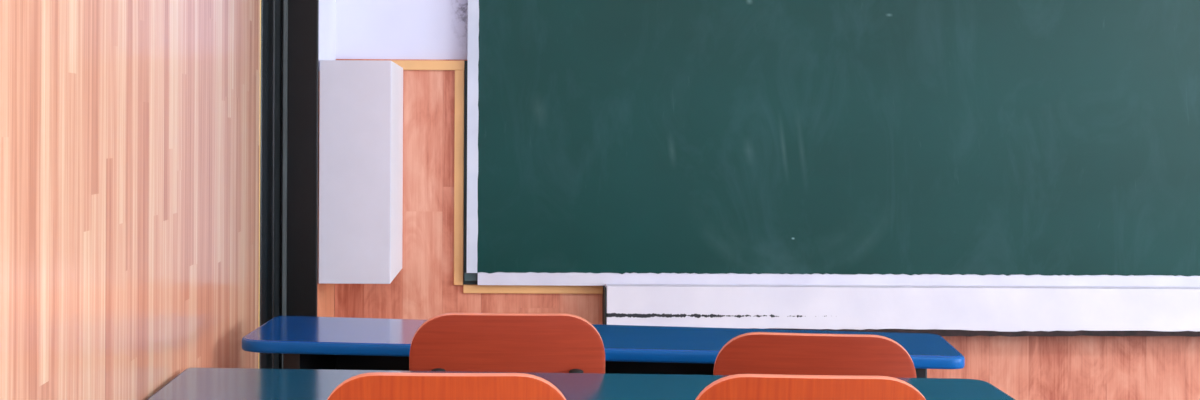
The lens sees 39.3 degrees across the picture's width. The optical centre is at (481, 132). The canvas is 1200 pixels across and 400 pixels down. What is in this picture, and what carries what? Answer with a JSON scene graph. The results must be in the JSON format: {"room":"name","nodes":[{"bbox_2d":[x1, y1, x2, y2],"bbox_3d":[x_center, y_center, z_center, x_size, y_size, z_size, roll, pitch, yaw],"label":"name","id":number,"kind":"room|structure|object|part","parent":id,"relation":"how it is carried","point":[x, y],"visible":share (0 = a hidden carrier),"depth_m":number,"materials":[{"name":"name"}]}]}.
{"room":"classroom","nodes":[
{"label":"classroom","id":0,"kind":"room"},
{"bbox_2d":[0,0,259,399],"bbox_3d":[-0.581,-0.383,-0.193,0.200,3.100,8.820,0,0,-1],"label":"wall","id":1,"kind":"structure","parent":0,"point":[130,129],"depth_m":2.50,"materials":[{"name":"laminate"}]},
{"bbox_2d":[258,0,260,368],"bbox_3d":[-0.638,-0.383,4.221,0.161,3.100,0.011,0,0,0],"label":"trim","id":2,"kind":"structure","parent":1,"relation":"attached to","point":[260,0],"depth_m":4.22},
{"bbox_2d":[259,0,268,368],"bbox_3d":[-0.636,-0.383,4.293,0.164,3.100,0.134,0,0,0],"label":"trim","id":3,"kind":"structure","parent":1,"relation":"attached to","point":[264,3],"depth_m":4.28,"materials":[{"name":"paint"}]},
{"bbox_2d":[317,0,335,316],"bbox_3d":[-0.580,-0.383,4.794,0.277,3.100,0.536,0,0,0],"label":"wall","id":4,"kind":"structure","parent":0,"point":[327,8],"depth_m":4.76,"materials":[{"name":"white paint"}]},
{"bbox_2d":[267,0,280,368],"bbox_3d":[-0.629,-0.383,4.428,0.179,3.100,0.135,0,0,0],"label":"trim","id":5,"kind":"structure","parent":4,"relation":"attached to","point":[274,5],"depth_m":4.36,"materials":[{"name":"black paint"}]},
{"bbox_2d":[282,0,287,368],"bbox_3d":[-0.527,-0.383,4.500,0.010,3.100,0.011,0,0,0],"label":"trim","id":6,"kind":"structure","parent":4,"relation":"attached to","point":[285,32],"depth_m":4.50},
{"bbox_2d":[279,0,318,368],"bbox_3d":[-0.579,-0.383,4.516,0.278,3.100,0.020,0,0,0],"label":"trim","id":7,"kind":"structure","parent":4,"relation":"attached to","point":[303,15],"depth_m":4.51,"materials":[{"name":"black paint"}]},
{"bbox_2d":[336,0,467,59],"bbox_3d":[2.837,-0.366,5.156,7.130,3.100,0.188,0,0,0],"label":"wall","id":8,"kind":"structure","parent":0,"point":[365,29],"depth_m":5.06,"materials":[{"name":"white paint"}]},
{"bbox_2d":[391,60,463,69],"bbox_3d":[-0.245,-0.204,5.044,0.387,0.029,0.012,0,0,0],"label":"trim","id":9,"kind":"structure","parent":8,"relation":"attached to","point":[405,64],"depth_m":5.04,"materials":[{"name":"beige wood"}]},
{"bbox_2d":[454,70,463,284],"bbox_3d":[-0.069,0.135,5.044,0.029,0.647,0.012,0,0,0],"label":"trim","id":10,"kind":"structure","parent":8,"relation":"attached to","point":[459,74],"depth_m":5.04,"materials":[{"name":"beige wood"}]},
{"bbox_2d":[463,285,602,293],"bbox_3d":[0.158,0.470,5.044,0.428,0.026,0.012,0,0,0],"label":"trim","id":11,"kind":"structure","parent":8,"relation":"attached to","point":[522,289],"depth_m":5.04,"materials":[{"name":"beige wood"}]},
{"bbox_2d":[335,59,1199,399],"bbox_3d":[2.877,0.488,5.056,6.642,1.391,0.012,0,0,0],"label":"panelling","id":12,"kind":"object","parent":8,"relation":"attached to","point":[1021,367],"visible":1,"depth_m":5.05,"materials":[{"name":"laminate"}]},
{"bbox_2d":[318,60,402,283],"bbox_3d":[-0.340,0.106,4.790,0.202,0.605,0.519,0,0,0],"label":"upper cabinet","id":13,"kind":"object","parent":12,"relation":"attached to","point":[361,101],"visible":1,"depth_m":4.53,"materials":[{"name":"paint"}]},
{"bbox_2d":[602,284,1199,336],"bbox_3d":[2.180,0.532,4.997,3.634,0.145,0.104,0,0,0],"label":"ledge","id":14,"kind":"object","parent":12,"relation":"attached to","point":[941,310],"visible":0.88,"depth_m":4.95,"materials":[{"name":"white paint"}]},
{"bbox_3d":[0.365,0.516,4.999,0.004,0.116,0.100,0,0,0],"label":"plate","id":15,"kind":"part","parent":14,"relation":"part of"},
{"bbox_2d":[463,0,1199,286],"bbox_3d":[1.989,-0.217,5.031,4.084,1.366,0.038,0,0,0],"label":"blackboard","id":16,"kind":"object","parent":8,"relation":"attached to","point":[719,142],"visible":1,"depth_m":5.03,"materials":[{"name":"green paint"}]},
{"bbox_3d":[-0.026,-0.246,5.023,0.034,1.329,0.022,0,0,0],"label":"frame rail","id":17,"kind":"part","parent":16,"relation":"part of","materials":[{"name":"white metal"}]},
{"bbox_3d":[2.007,0.445,5.023,4.041,0.039,0.022,0,0,0],"label":"frame rail","id":18,"kind":"part","parent":16,"relation":"part of","materials":[{"name":"metal"}]},
{"bbox_3d":[2.829,1.234,0.225,7.130,0.100,10.050,0,0,0],"label":"floor","id":19,"kind":"structure","parent":0,"visible":0},
{"bbox_2d":[327,372,565,399],"bbox_3d":[-0.052,0.755,2.565,0.378,0.829,0.458,0,0,0],"label":"chair","id":20,"kind":"object","parent":19,"relation":"on","point":[373,385],"visible":1,"depth_m":2.37,"materials":[{"name":"orange wood"}]},
{"bbox_2d":[409,313,604,373],"bbox_3d":[0.045,0.751,3.275,0.378,0.838,0.458,0,0,0],"label":"chair","id":21,"kind":"object","parent":19,"relation":"on","point":[465,342],"visible":0.7,"depth_m":3.09,"materials":[{"name":"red wood"}]},
{"bbox_2d":[147,368,1014,399],"bbox_3d":[0.155,0.796,2.722,1.401,0.750,0.444,0,0,4],"label":"school desk","id":22,"kind":"object","parent":19,"relation":"on","point":[192,383],"visible":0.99,"depth_m":2.79,"materials":[{"name":"blue plastic"}]},
{"bbox_2d":[242,316,964,377],"bbox_3d":[0.222,0.796,3.504,1.471,0.750,0.466,0,0,8],"label":"school desk","id":23,"kind":"object","parent":19,"relation":"on","point":[304,342],"visible":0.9,"depth_m":3.46,"materials":[{"name":"blue plastic"}]},
{"bbox_3d":[-0.399,0.795,3.570,0.040,0.706,0.060,0,0,9],"label":"leg","id":24,"kind":"part","parent":23,"relation":"part of","materials":[{"name":"paint"}]},
{"bbox_2d":[296,354,713,374],"bbox_3d":[0.230,0.510,3.460,1.185,0.130,0.300,0,0,9],"label":"shelf","id":25,"kind":"object","parent":23,"relation":"on","point":[303,361],"depth_m":3.59,"materials":[{"name":"metal"}]},
{"bbox_3d":[0.868,0.801,3.360,0.040,0.706,0.060,0,0,9],"label":"leg","id":26,"kind":"part","parent":23,"relation":"part of","materials":[{"name":"paint"}]},
{"bbox_2d":[695,374,925,399],"bbox_3d":[0.483,0.759,2.575,0.378,0.827,0.458,0,0,4],"label":"chair","id":27,"kind":"object","parent":19,"relation":"on","point":[737,386],"visible":1,"depth_m":2.38,"materials":[{"name":"orange wood"}]},
{"bbox_2d":[713,332,915,377],"bbox_3d":[0.631,0.769,3.233,0.378,0.808,0.458,0,0,9],"label":"chair","id":28,"kind":"object","parent":19,"relation":"on","point":[752,352],"visible":0.58,"depth_m":3.04,"materials":[{"name":"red wood"}]}
]}

